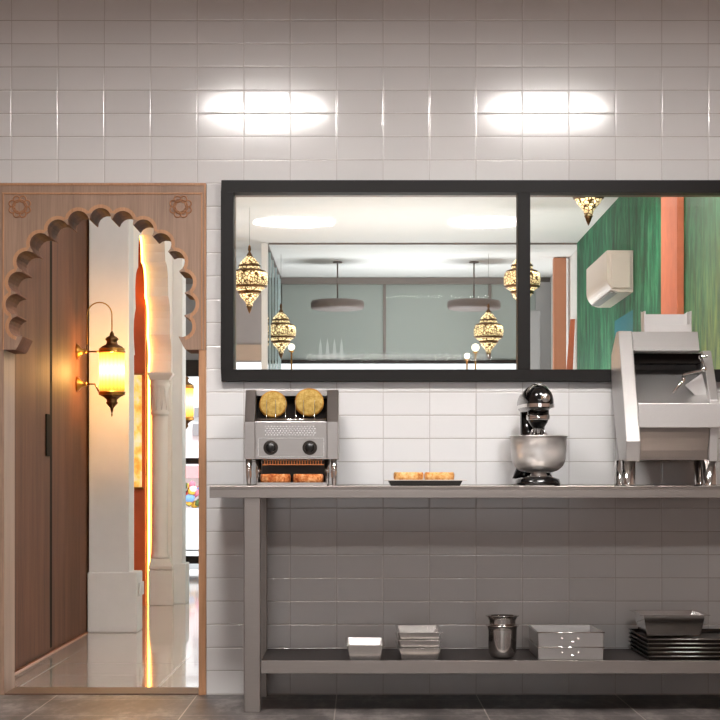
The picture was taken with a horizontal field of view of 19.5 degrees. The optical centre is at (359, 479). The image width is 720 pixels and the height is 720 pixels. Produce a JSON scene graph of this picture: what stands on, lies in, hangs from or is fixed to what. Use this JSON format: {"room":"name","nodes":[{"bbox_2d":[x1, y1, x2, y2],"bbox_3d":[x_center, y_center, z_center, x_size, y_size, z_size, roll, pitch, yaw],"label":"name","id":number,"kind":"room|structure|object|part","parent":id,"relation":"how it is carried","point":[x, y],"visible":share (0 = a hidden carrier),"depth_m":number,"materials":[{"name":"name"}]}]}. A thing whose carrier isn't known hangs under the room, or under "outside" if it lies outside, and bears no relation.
{"room":"commercial kitchen","nodes":[
{"label":"commercial kitchen","id":0,"kind":"room"},
{"bbox_2d":[15,219,88,670],"bbox_3d":[-1.715,-0.576,11.091,0.120,3.000,3.658,0,0,0],"label":"wall","id":1,"kind":"structure","parent":0,"point":[70,256],"depth_m":11.91,"materials":[{"name":"brown wood"}]},
{"bbox_2d":[15,241,51,666],"bbox_3d":[-1.645,-0.566,10.547,0.020,2.920,1.294,0,0,0],"label":"door","id":2,"kind":"structure","parent":1,"relation":"in","point":[33,369],"depth_m":10.58,"materials":[{"name":"brown wood"}]},
{"bbox_3d":[-1.639,-0.236,10.985,0.008,0.220,0.146,0,0,0],"label":"slot handle","id":3,"kind":"part","parent":2,"relation":"part of","materials":[{"name":"brown metal"}]},
{"bbox_2d":[15,632,87,673],"bbox_3d":[-1.649,0.920,10.950,0.012,0.008,3.360,0,0,0],"label":"baseboard","id":4,"kind":"structure","parent":1,"relation":"attached to","point":[84,633],"depth_m":11.06,"materials":[{"name":"brown wood"}]},
{"bbox_2d":[76,302,125,415],"bbox_3d":[-1.511,-0.704,12.200,0.284,0.672,0.158,0,0,0],"label":"wall lantern","id":5,"kind":"object","parent":1,"relation":"attached to","point":[111,347],"visible":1,"depth_m":12.17,"materials":[{"name":"gold metal"}]},
{"bbox_3d":[-1.520,-0.910,12.200,0.151,0.260,0.007,0,0,0],"label":"hook rod","id":6,"kind":"part","parent":5,"relation":"part of","materials":[{"name":"gold metal"}]},
{"bbox_2d":[15,569,198,686],"bbox_3d":[0.050,0.974,15.430,6.700,0.100,12.340,0,0,0],"label":"floor","id":7,"kind":"structure","parent":0,"point":[165,652],"depth_m":10.88,"materials":[{"name":"beige tile"}]},
{"bbox_2d":[147,372,174,605],"bbox_3d":[-1.466,0.067,15.425,0.187,1.715,0.169,0,0,0],"label":"column","id":8,"kind":"structure","parent":7,"relation":"on","point":[161,567],"depth_m":15.38,"materials":[{"name":"beige stone"}]},
{"bbox_3d":[-1.466,0.619,15.424,0.173,0.080,0.147,0,0,0],"label":"moulding","id":9,"kind":"part","parent":8,"relation":"part of","materials":[{"name":"beige stone"}]},
{"bbox_2d":[186,360,198,563],"bbox_3d":[-0.675,-0.154,21.500,5.250,2.156,0.100,0,0,0],"label":"glazing","id":10,"kind":"object","parent":7,"relation":"on","point":[192,366],"visible":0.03,"depth_m":21.45,"materials":[{"name":"black metal"}]},
{"bbox_3d":[-2.400,-1.149,21.500,1.800,0.168,0.100,0,0,0],"label":"rail","id":11,"kind":"part","parent":10,"relation":"part of","materials":[{"name":"black plastic"}]},
{"bbox_3d":[-0.675,-0.196,21.500,5.250,0.062,0.060,0,0,0],"label":"rail","id":12,"kind":"part","parent":10,"relation":"part of","materials":[{"name":"black plastic"}]},
{"bbox_3d":[-0.675,0.820,21.500,5.250,0.077,0.100,0,0,0],"label":"rail","id":13,"kind":"part","parent":10,"relation":"part of","materials":[{"name":"black plastic"}]},
{"bbox_2d":[268,244,281,368],"bbox_3d":[-0.820,-0.581,19.900,0.030,2.990,3.080,0,0,0],"label":"glass wall","id":14,"kind":"structure","parent":7,"relation":"on","point":[274,277],"depth_m":19.49,"materials":[{"name":"clear glass"}]},
{"bbox_3d":[-0.821,-0.576,18.640,0.010,2.980,0.560,0,0,0],"label":"glass panel","id":15,"kind":"part","parent":14,"relation":"part of","materials":[{"name":"clear glass"}]},
{"bbox_3d":[-0.821,-0.576,19.260,0.010,2.980,0.620,0,0,0],"label":"glass panel","id":16,"kind":"part","parent":14,"relation":"part of","materials":[{"name":"clear glass"}]},
{"bbox_3d":[-0.820,-2.068,19.900,0.030,0.015,3.080,0,0,0],"label":"head rail","id":17,"kind":"part","parent":14,"relation":"part of","materials":[{"name":"black metal"}]},
{"bbox_3d":[-0.821,-0.576,19.935,0.010,2.980,0.670,0,0,0],"label":"glass panel","id":18,"kind":"part","parent":14,"relation":"part of","materials":[{"name":"clear glass"}]},
{"bbox_3d":[-0.821,-0.576,20.635,0.010,2.980,0.670,0,0,0],"label":"glass panel","id":19,"kind":"part","parent":14,"relation":"part of","materials":[{"name":"clear glass"}]},
{"bbox_2d":[288,344,294,368],"bbox_3d":[-0.675,-0.210,20.600,0.240,2.269,0.240,0,0,0],"label":"floor lamp","id":20,"kind":"object","parent":7,"relation":"on","point":[291,347],"visible":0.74,"depth_m":20.59,"materials":[{"name":"white glass"}]},
{"bbox_3d":[-0.675,-1.311,20.600,0.068,0.068,0.068,0,0,0],"label":"globe","id":21,"kind":"part","parent":20,"relation":"part of"},
{"bbox_2d":[261,243,576,368],"bbox_3d":[0.518,-0.576,18.300,2.760,3.000,0.060,0,0,0],"label":"glass wall","id":22,"kind":"structure","parent":7,"relation":"on","point":[264,246],"depth_m":18.27,"materials":[{"name":"beige metal"}]},
{"bbox_3d":[-0.835,-0.576,18.300,0.054,2.999,0.060,0,0,0],"label":"post","id":23,"kind":"part","parent":22,"relation":"part of","materials":[{"name":"white paint"}]},
{"bbox_3d":[0.549,-2.068,18.300,2.698,0.015,0.020,0,0,0],"label":"head rail","id":24,"kind":"part","parent":22,"relation":"part of","materials":[{"name":"black metal"}]},
{"bbox_2d":[464,353,469,368],"bbox_3d":[1.034,-0.151,20.200,0.240,2.150,0.240,0,0,0],"label":"floor lamp","id":25,"kind":"object","parent":7,"relation":"on","point":[466,355],"visible":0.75,"depth_m":20.19,"materials":[{"name":"white glass"}]},
{"bbox_2d":[472,344,478,368],"bbox_3d":[1.138,-0.210,20.600,0.240,2.268,0.240,0,0,0],"label":"floor lamp","id":26,"kind":"object","parent":7,"relation":"on","point":[475,347],"visible":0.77,"depth_m":20.58,"materials":[{"name":"white glass"}]},
{"bbox_3d":[1.138,-1.306,20.600,0.076,0.076,0.076,0,0,0],"label":"globe","id":27,"kind":"part","parent":26,"relation":"part of"},
{"bbox_2d":[530,310,539,368],"bbox_3d":[1.715,-0.386,20.925,0.170,2.620,0.050,0,0,0],"label":"screen panel","id":28,"kind":"object","parent":7,"relation":"on","point":[534,314],"visible":0.24,"depth_m":20.90,"materials":[{"name":"white"}]},
{"bbox_2d":[553,258,565,368],"bbox_3d":[1.867,-0.576,19.560,0.117,2.999,0.120,0,0,0],"label":"pillar","id":29,"kind":"structure","parent":7,"relation":"on","point":[559,264],"depth_m":19.50,"materials":[{"name":"orange wood"}]},
{"bbox_2d":[566,319,574,368],"bbox_3d":[1.833,-0.267,18.920,0.225,2.379,0.040,0,0,0],"label":"leaning board","id":30,"kind":"object","parent":7,"relation":"on","point":[570,354],"visible":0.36,"depth_m":18.90,"materials":[{"name":"wood"}]},
{"bbox_2d":[87,216,143,632],"bbox_3d":[-1.490,-0.576,12.785,0.315,3.000,0.310,0,0,0],"label":"pillar","id":31,"kind":"structure","parent":0,"point":[115,590],"depth_m":12.66,"materials":[{"name":"paint"}]},
{"bbox_3d":[-1.338,0.664,12.800,0.010,0.080,0.200,0,0,0],"label":"plinth moulding","id":32,"kind":"part","parent":31,"relation":"part of","materials":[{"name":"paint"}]},
{"bbox_2d":[134,237,145,605],"bbox_3d":[-2.440,-0.576,15.410,1.720,3.000,0.100,0,0,0],"label":"wall","id":33,"kind":"structure","parent":0,"point":[140,312],"depth_m":15.36,"materials":[{"name":"paint"}]},
{"bbox_2d":[134,374,143,487],"bbox_3d":[-1.905,-0.359,15.345,0.630,0.843,0.029,0,0,0],"label":"artwork","id":34,"kind":"object","parent":33,"relation":"attached to","point":[137,377],"visible":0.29,"depth_m":15.34,"materials":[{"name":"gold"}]},
{"bbox_2d":[146,309,147,600],"bbox_3d":[-1.603,-0.576,16.776,0.115,3.000,1.648,0,0,0],"label":"wall","id":35,"kind":"structure","parent":0,"point":[146,309],"depth_m":15.95,"materials":[{"name":"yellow paint"}]},
{"bbox_2d":[186,376,193,428],"bbox_3d":[-1.434,-0.675,16.300,0.284,0.672,0.158,0,0,0],"label":"wall lantern","id":36,"kind":"object","parent":35,"relation":"attached to","point":[188,385],"visible":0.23,"depth_m":16.26,"materials":[{"name":"brown metal"}]},
{"bbox_2d":[133,225,171,569],"bbox_3d":[-1.480,-0.576,14.428,0.160,3.000,3.045,0,0,0],"label":"wall","id":37,"kind":"structure","parent":0,"point":[157,260],"depth_m":15.38,"materials":[{"name":"beige paint"}]},
{"bbox_2d":[140,236,149,570],"bbox_3d":[-1.564,-0.496,14.574,0.016,2.833,1.887,0,0,0],"label":"led strip","id":38,"kind":"object","parent":37,"relation":"attached to","point":[141,243],"visible":0.61,"depth_m":15.48,"materials":[{"name":"plastic"}]},
{"bbox_2d":[172,257,188,603],"bbox_3d":[-1.359,-0.576,15.745,0.119,3.000,0.350,0,0,0],"label":"pier","id":39,"kind":"object","parent":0,"point":[181,567],"visible":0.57,"depth_m":15.60,"materials":[{"name":"paint"}]},
{"bbox_2d":[186,284,260,361],"bbox_3d":[-2.071,-1.613,21.500,2.458,0.797,0.100,0,0,0],"label":"wall","id":40,"kind":"structure","parent":0,"point":[248,326],"depth_m":21.45,"materials":[{"name":"beige paint"}]},
{"bbox_2d":[236,345,260,360],"bbox_3d":[-1.165,-1.306,21.437,0.590,0.165,0.024,0,0,0],"label":"panel","id":41,"kind":"object","parent":40,"relation":"attached to","point":[243,352],"visible":0.29,"depth_m":21.43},
{"bbox_2d":[0,0,719,694],"bbox_3d":[0.100,-0.886,9.130,6.600,3.620,0.260,0,0,0],"label":"wall","id":42,"kind":"structure","parent":0,"point":[210,92],"depth_m":9.00,"materials":[{"name":"white tile"}]},
{"bbox_2d":[0,183,205,694],"bbox_3d":[-1.113,-0.175,9.116,0.905,2.199,0.293,0,0,0],"label":"door surround","id":43,"kind":"object","parent":42,"relation":"attached to","point":[32,215],"visible":0.98,"depth_m":8.98,"materials":[{"name":"brown wood"}]},
{"bbox_3d":[-1.113,-0.917,9.118,0.902,0.715,0.287,0,0,0],"label":"arch panel","id":44,"kind":"part","parent":43,"relation":"part of","materials":[{"name":"brown wood"}]},
{"bbox_3d":[-1.113,-0.917,8.973,0.905,0.715,0.007,0,0,0],"label":"border moulding","id":45,"kind":"part","parent":43,"relation":"part of","materials":[{"name":"brown wood"}]},
{"bbox_2d":[221,180,719,381],"bbox_3d":[0.653,-0.854,9.107,2.498,0.863,0.305,0,0,0],"label":"window","id":46,"kind":"structure","parent":42,"relation":"in","point":[522,190],"depth_m":8.95,"materials":[{"name":"black metal"}]},
{"bbox_2d":[0,695,719,719],"bbox_3d":[0.100,0.974,3.200,6.600,0.100,11.600,0,0,0],"label":"floor","id":47,"kind":"structure","parent":0,"point":[12,707],"depth_m":8.49,"materials":[{"name":"grey tile"}]},
{"bbox_2d":[209,486,719,711],"bbox_3d":[0.701,0.474,8.643,2.600,0.900,0.687,0,0,0],"label":"work table","id":48,"kind":"object","parent":47,"relation":"on","point":[260,661],"visible":0.99,"depth_m":8.34,"materials":[{"name":"grey metal"}]},
{"bbox_3d":[-0.429,0.481,8.345,0.064,0.885,0.060,0,0,0],"label":"leg","id":49,"kind":"part","parent":48,"relation":"part of","materials":[{"name":"metal"}]},
{"bbox_3d":[-0.429,0.481,8.930,0.064,0.885,0.060,0,0,0],"label":"leg","id":50,"kind":"part","parent":48,"relation":"part of","materials":[{"name":"metal"}]},
{"bbox_2d":[245,390,338,485],"bbox_3d":[-0.278,-0.172,8.644,0.379,0.392,0.436,0,0,0],"label":"toaster","id":51,"kind":"object","parent":48,"relation":"on","point":[291,443],"visible":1,"depth_m":8.45,"materials":[{"name":"metal"}]},
{"bbox_3d":[-0.451,-0.031,8.470,0.025,0.109,0.025,0,0,0],"label":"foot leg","id":52,"kind":"part","parent":51,"relation":"part of","materials":[{"name":"metal"}]},
{"bbox_3d":[-0.427,-0.031,8.800,0.025,0.109,0.025,0,0,0],"label":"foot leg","id":53,"kind":"part","parent":51,"relation":"part of","materials":[{"name":"metal"}]},
{"bbox_2d":[259,391,286,417],"bbox_3d":[-0.355,-0.308,8.532,0.113,0.112,0.048,0,0,0],"label":"bread slice","id":54,"kind":"object","parent":51,"relation":"in","point":[271,396],"visible":1,"depth_m":8.52,"materials":[{"name":"food"}]},
{"bbox_2d":[260,474,290,481],"bbox_3d":[-0.344,-0.005,8.535,0.124,0.040,0.130,0,0,0],"label":"toast slice","id":55,"kind":"object","parent":51,"relation":"on","point":[264,477],"visible":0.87,"depth_m":8.47,"materials":[{"name":"orange food"}]},
{"bbox_2d":[257,479,327,485],"bbox_3d":[-0.275,0.009,8.638,0.283,0.029,0.364,0,0,0],"label":"tray","id":56,"kind":"object","parent":51,"relation":"on","point":[325,481],"depth_m":8.46,"materials":[{"name":"metal"}]},
{"bbox_2d":[262,459,323,464],"bbox_3d":[-0.271,-0.072,8.473,0.251,0.023,0.010,0,0,0],"label":"grille","id":57,"kind":"object","parent":51,"relation":"attached to","point":[264,459],"depth_m":8.47,"materials":[{"name":"orange metal"}]},
{"bbox_3d":[-0.275,-0.034,8.805,0.275,0.097,0.010,0,0,0],"label":"plate","id":58,"kind":"part","parent":51,"relation":"part of","materials":[{"name":"metal"}]},
{"bbox_2d":[293,474,323,481],"bbox_3d":[-0.211,-0.005,8.535,0.124,0.040,0.130,0,0,0],"label":"toast slice","id":59,"kind":"object","parent":51,"relation":"on","point":[296,477],"visible":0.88,"depth_m":8.47,"materials":[{"name":"orange food"}]},
{"bbox_2d":[295,388,323,416],"bbox_3d":[-0.207,-0.316,8.532,0.119,0.118,0.050,0,0,0],"label":"bread slice","id":60,"kind":"object","parent":51,"relation":"in","point":[308,395],"visible":1,"depth_m":8.52,"materials":[{"name":"food"}]},
{"bbox_3d":[-0.139,-0.031,8.800,0.025,0.109,0.025,0,0,0],"label":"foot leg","id":61,"kind":"part","parent":51,"relation":"part of","materials":[{"name":"metal"}]},
{"bbox_3d":[-0.105,-0.031,8.470,0.025,0.109,0.025,0,0,0],"label":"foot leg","id":62,"kind":"part","parent":51,"relation":"part of","materials":[{"name":"metal"}]},
{"bbox_2d":[345,637,384,659],"bbox_3d":[0.020,0.691,8.570,0.160,0.059,0.416,0,0,0],"label":"pan","id":63,"kind":"object","parent":48,"relation":"on","point":[359,648],"visible":1,"depth_m":8.38,"materials":[{"name":"metal"}]},
{"bbox_2d":[395,640,442,659],"bbox_3d":[0.239,0.697,8.575,0.182,0.046,0.426,0,0,0],"label":"pan","id":64,"kind":"object","parent":48,"relation":"on","point":[406,653],"visible":0.77,"depth_m":8.38,"materials":[{"name":"metal"}]},
{"bbox_2d":[395,632,442,647],"bbox_3d":[0.239,0.664,8.575,0.182,0.046,0.426,0,0,0],"label":"pan","id":65,"kind":"object","parent":64,"relation":"on","point":[404,643],"visible":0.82,"depth_m":8.38,"materials":[{"name":"metal"}]},
{"bbox_2d":[395,625,442,639],"bbox_3d":[0.239,0.633,8.575,0.182,0.046,0.426,0,0,0],"label":"pan","id":66,"kind":"object","parent":65,"relation":"on","point":[407,632],"visible":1,"depth_m":8.38,"materials":[{"name":"metal"}]},
{"bbox_2d":[384,480,466,485],"bbox_3d":[0.267,0.011,8.550,0.332,0.025,0.240,0,0,0],"label":"serving tray","id":67,"kind":"object","parent":48,"relation":"on","point":[391,482],"visible":1,"depth_m":8.44,"materials":[{"name":"black plastic"}]},
{"bbox_2d":[394,472,422,479],"bbox_3d":[0.198,-0.016,8.535,0.122,0.031,0.170,0,0,0],"label":"sandwich","id":68,"kind":"object","parent":67,"relation":"on","point":[397,475],"visible":1,"depth_m":8.45,"materials":[{"name":"orange food"}]},
{"bbox_2d":[424,472,453,479],"bbox_3d":[0.324,-0.016,8.535,0.122,0.031,0.170,0,0,0],"label":"sandwich","id":69,"kind":"object","parent":67,"relation":"on","point":[427,475],"visible":1,"depth_m":8.46,"materials":[{"name":"orange food"}]},
{"bbox_3d":[0.702,0.725,8.645,2.194,0.007,0.589,0,0,0],"label":"shelf plate","id":70,"kind":"part","parent":48,"relation":"part of","materials":[{"name":"grey metal"}]},
{"bbox_2d":[261,660,719,673],"bbox_3d":[0.702,0.747,8.645,2.196,0.051,0.620,0,0,0],"label":"shelf","id":71,"kind":"object","parent":48,"relation":"attached to","point":[267,666],"depth_m":8.34,"materials":[{"name":"metal"}]},
{"bbox_2d":[486,624,518,658],"bbox_3d":[0.576,0.653,8.450,0.134,0.133,0.134,0,0,0],"label":"round pot","id":72,"kind":"object","parent":48,"relation":"on","point":[501,639],"visible":0.91,"depth_m":8.40,"materials":[{"name":"metal"}]},
{"bbox_2d":[486,614,518,625],"bbox_3d":[0.575,0.611,8.450,0.136,0.128,0.136,0,0,0],"label":"round pot","id":73,"kind":"object","parent":72,"relation":"in","point":[494,619],"visible":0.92,"depth_m":8.40,"materials":[{"name":"metal"}]},
{"bbox_2d":[510,383,567,485],"bbox_3d":[0.734,-0.186,8.649,0.239,0.420,0.403,0,0,0],"label":"stand mixer","id":74,"kind":"object","parent":48,"relation":"on","point":[534,454],"visible":1,"depth_m":8.50,"materials":[{"name":"black metal"}]},
{"bbox_2d":[510,435,567,475],"bbox_3d":[0.734,-0.099,8.585,0.239,0.166,0.239,0,0,0],"label":"mixing bowl","id":75,"kind":"object","parent":74,"relation":"on","point":[533,455],"depth_m":8.49,"materials":[{"name":"metal"}]},
{"bbox_2d":[528,639,604,659],"bbox_3d":[0.844,0.694,8.594,0.274,0.053,0.464,0,0,0],"label":"tray","id":76,"kind":"object","parent":48,"relation":"on","point":[541,653],"visible":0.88,"depth_m":8.37,"materials":[{"name":"metal"}]},
{"bbox_2d":[528,625,604,646],"bbox_3d":[0.844,0.638,8.594,0.274,0.060,0.464,0,0,0],"label":"tray","id":77,"kind":"object","parent":76,"relation":"on","point":[541,635],"visible":1,"depth_m":8.37,"materials":[{"name":"metal"}]},
{"bbox_2d":[611,311,719,485],"bbox_3d":[1.272,-0.345,8.705,0.406,0.737,0.509,0,0,0],"label":"bread slicer","id":78,"kind":"object","parent":48,"relation":"on","point":[666,404],"visible":1,"depth_m":8.59,"materials":[{"name":"metal"}]},
{"bbox_3d":[1.106,-0.349,8.705,0.058,0.546,0.509,0,0,0],"label":"panel","id":79,"kind":"part","parent":78,"relation":"part of","materials":[{"name":"metal"}]},
{"bbox_3d":[1.302,-0.262,8.498,0.345,0.100,0.025,0,0,0],"label":"panel","id":80,"kind":"part","parent":78,"relation":"part of","materials":[{"name":"metal"}]},
{"bbox_3d":[1.365,-0.433,8.545,0.208,0.166,0.059,0,0,-40],"label":"adjusting lever","id":81,"kind":"part","parent":78,"relation":"part of","materials":[{"name":"silver metal"}]},
{"bbox_3d":[1.389,-0.376,8.603,0.102,0.126,0.006,0,0,0],"label":"scraper plate","id":82,"kind":"part","parent":78,"relation":"part of","materials":[{"name":"metal"}]},
{"bbox_3d":[1.444,-0.307,8.727,0.037,0.462,0.425,0,0,0],"label":"panel","id":83,"kind":"part","parent":78,"relation":"part of","materials":[{"name":"metal"}]},
{"bbox_2d":[629,645,719,659],"bbox_3d":[1.376,0.712,8.652,0.458,0.016,0.576,0,0,0],"label":"baking sheet","id":84,"kind":"object","parent":48,"relation":"on","point":[650,657],"visible":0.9,"depth_m":8.38,"materials":[{"name":"metal"}]},
{"bbox_2d":[629,641,719,654],"bbox_3d":[1.376,0.695,8.652,0.458,0.016,0.576,0,0,0],"label":"baking sheet","id":85,"kind":"object","parent":84,"relation":"on","point":[639,647],"visible":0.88,"depth_m":8.38,"materials":[{"name":"metal"}]},
{"bbox_2d":[629,637,719,650],"bbox_3d":[1.376,0.678,8.652,0.458,0.016,0.576,0,0,0],"label":"baking sheet","id":86,"kind":"object","parent":85,"relation":"on","point":[634,640],"visible":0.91,"depth_m":8.37,"materials":[{"name":"metal"}]},
{"bbox_2d":[629,633,719,646],"bbox_3d":[1.376,0.661,8.652,0.458,0.016,0.576,0,0,0],"label":"baking sheet","id":87,"kind":"object","parent":86,"relation":"on","point":[641,640],"visible":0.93,"depth_m":8.37,"materials":[{"name":"metal"}]},
{"bbox_2d":[629,629,719,642],"bbox_3d":[1.376,0.644,8.652,0.458,0.016,0.576,0,0,0],"label":"baking sheet","id":88,"kind":"object","parent":87,"relation":"on","point":[707,635],"visible":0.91,"depth_m":8.63,"materials":[{"name":"metal"}]},
{"bbox_2d":[630,610,709,634],"bbox_3d":[1.282,0.592,8.670,0.287,0.085,0.336,0,0,0],"label":"roasting pan","id":89,"kind":"object","parent":88,"relation":"on","point":[649,622],"visible":1,"depth_m":8.53,"materials":[{"name":"metal"}]},
{"bbox_2d":[236,197,618,277],"bbox_3d":[0.050,-2.126,15.430,6.700,0.100,12.340,0,0,0],"label":"ceiling","id":90,"kind":"structure","parent":0,"point":[272,219],"depth_m":17.60,"materials":[{"name":"white paint"}]},
{"bbox_2d":[236,207,267,313],"bbox_3d":[-0.841,-1.671,15.900,0.278,0.809,0.278,0,0,0],"label":"lantern","id":91,"kind":"object","parent":90,"relation":"hanging from","point":[251,280],"visible":0.93,"depth_m":15.82,"materials":[{"name":"brown metal"}]},
{"bbox_2d":[271,304,295,357],"bbox_3d":[-0.726,-1.593,19.200,0.273,0.965,0.273,0,0,0],"label":"lantern","id":92,"kind":"object","parent":90,"relation":"hanging from","point":[283,331],"visible":0.93,"depth_m":19.12,"materials":[{"name":"brown metal"}]},
{"bbox_2d":[311,261,363,311],"bbox_3d":[-0.214,-1.848,19.900,0.510,0.463,0.510,0,0,0],"label":"pendant","id":93,"kind":"object","parent":90,"relation":"hanging from","point":[337,304],"visible":1,"depth_m":19.72,"materials":[{"name":"grey metal"}]},
{"bbox_3d":[-0.214,-1.893,19.900,0.013,0.373,0.013,0,0,23],"label":"rod","id":94,"kind":"part","parent":93,"relation":"part of","materials":[{"name":"grey metal"}]},
{"bbox_3d":[-0.214,-1.666,19.900,0.510,0.100,0.510,0,0,0],"label":"lamp shade","id":95,"kind":"part","parent":93,"relation":"part of","materials":[{"name":"metal"}]},
{"bbox_2d":[186,278,549,283],"bbox_3d":[-0.675,-2.044,21.520,5.250,0.065,0.160,0,0,0],"label":"beam","id":96,"kind":"structure","parent":90,"relation":"attached to","point":[188,280],"depth_m":21.44,"materials":[{"name":"beige metal"}]},
{"bbox_2d":[281,284,534,363],"bbox_3d":[0.511,-1.604,21.500,2.702,0.814,0.080,0,0,0],"label":"wall","id":97,"kind":"structure","parent":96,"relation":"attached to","point":[397,323],"depth_m":21.49,"materials":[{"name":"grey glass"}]},
{"bbox_3d":[-0.288,-1.623,21.500,1.050,0.777,0.020,0,0,0],"label":"frosted panel","id":98,"kind":"part","parent":97,"relation":"part of","materials":[{"name":"grey glass"}]},
{"bbox_3d":[0.480,-1.216,21.500,2.640,0.037,0.080,0,0,0],"label":"rail","id":99,"kind":"part","parent":97,"relation":"part of","materials":[{"name":"black metal"}]},
{"bbox_3d":[0.792,-1.623,21.500,1.050,0.777,0.020,0,0,0],"label":"frosted panel","id":100,"kind":"part","parent":97,"relation":"part of","materials":[{"name":"grey glass"}]},
{"bbox_3d":[1.590,-1.623,21.500,0.484,0.777,0.020,0,0,0],"label":"frosted panel","id":101,"kind":"part","parent":97,"relation":"part of","materials":[{"name":"grey glass"}]},
{"bbox_2d":[447,261,500,311],"bbox_3d":[1.085,-1.848,19.900,0.510,0.463,0.510,0,0,0],"label":"pendant","id":102,"kind":"object","parent":90,"relation":"hanging from","point":[473,304],"visible":0.98,"depth_m":19.73,"materials":[{"name":"grey metal"}]},
{"bbox_3d":[1.085,-1.893,19.900,0.013,0.373,0.013,0,0,-23],"label":"rod","id":103,"kind":"part","parent":102,"relation":"part of","materials":[{"name":"grey metal"}]},
{"bbox_3d":[1.085,-1.666,19.900,0.510,0.100,0.510,0,0,0],"label":"lamp shade","id":104,"kind":"part","parent":102,"relation":"part of","materials":[{"name":"grey metal"}]},
{"bbox_2d":[474,254,502,358],"bbox_3d":[1.181,-1.593,19.200,0.273,0.965,0.273,0,0,0],"label":"lantern","id":105,"kind":"object","parent":90,"relation":"hanging from","point":[488,331],"visible":1,"depth_m":19.12,"materials":[{"name":"brown metal"}]},
{"bbox_2d":[504,260,539,298],"bbox_3d":[1.232,-1.671,15.900,0.278,0.809,0.278,0,0,0],"label":"lantern","id":106,"kind":"object","parent":90,"relation":"hanging from","point":[510,275],"visible":0.38,"depth_m":15.82,"materials":[{"name":"brown metal"}]},
{"bbox_2d":[573,197,603,225],"bbox_3d":[1.552,-2.215,14.200,0.335,0.975,0.335,0,0,0],"label":"lantern","id":107,"kind":"object","parent":90,"relation":"hanging from","point":[588,205],"visible":0.29,"depth_m":14.16,"materials":[{"name":"brown metal"}]},
{"bbox_2d":[535,282,550,368],"bbox_3d":[1.877,-0.551,21.410,0.155,2.950,0.060,0,0,0],"label":"wall","id":108,"kind":"structure","parent":0,"point":[543,293],"depth_m":21.38,"materials":[{"name":"grey paint"}]},
{"bbox_2d":[550,250,576,368],"bbox_3d":[2.002,-0.576,19.900,0.095,3.000,3.200,0,0,0],"label":"wall","id":109,"kind":"structure","parent":0,"point":[571,263],"depth_m":19.41,"materials":[{"name":"white paint"}]},
{"bbox_2d":[577,197,719,368],"bbox_3d":[1.950,-0.576,13.781,0.100,3.000,9.038,0,0,0],"label":"wall","id":110,"kind":"structure","parent":0,"point":[630,223],"depth_m":14.01,"materials":[{"name":"paint"}]},
{"bbox_2d":[586,250,632,307],"bbox_3d":[1.806,-1.450,15.162,0.185,0.292,1.315,0,0,0],"label":"air conditioner","id":111,"kind":"object","parent":110,"relation":"attached to","point":[609,279],"visible":1,"depth_m":14.59,"materials":[{"name":"white plastic"}]},
{"bbox_2d":[661,197,683,313],"bbox_3d":[1.879,-0.576,12.575,0.041,2.999,0.650,0,0,0],"label":"pilaster","id":112,"kind":"object","parent":110,"relation":"attached to","point":[672,208],"visible":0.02,"depth_m":12.43,"materials":[{"name":"orange paint"}]},
{"bbox_3d":[0.050,0.974,9.130,6.700,0.100,0.260,0,0,0],"label":"floor","id":113,"kind":"structure","parent":0,"visible":0},
{"bbox_2d":[4,687,198,694],"bbox_3d":[-1.111,0.921,9.123,0.835,0.006,0.277,0,0,0],"label":"threshold","id":114,"kind":"object","parent":113,"relation":"on","point":[17,690],"visible":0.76,"depth_m":9.07,"materials":[{"name":"brown wood"}]},
{"label":"outside","id":115,"kind":"structure","parent":0,"visible":0},
{"bbox_2d":[186,549,198,568],"bbox_3d":[-1.000,0.994,40.825,26.000,0.100,38.350,0,0,0],"label":"street","id":116,"kind":"structure","parent":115,"point":[189,552],"depth_m":26.48,"materials":[{"name":"white"}]},
{"bbox_2d":[186,481,198,548],"bbox_3d":[-2.251,0.462,28.050,0.536,0.923,0.500,0,0,0],"label":"stall","id":117,"kind":"object","parent":116,"relation":"on","point":[192,514],"visible":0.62,"depth_m":27.80,"materials":[{"name":"white paint"}]},
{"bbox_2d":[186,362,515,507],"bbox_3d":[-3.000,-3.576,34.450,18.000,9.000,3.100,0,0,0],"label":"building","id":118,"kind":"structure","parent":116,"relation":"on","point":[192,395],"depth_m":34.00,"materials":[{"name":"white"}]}
]}

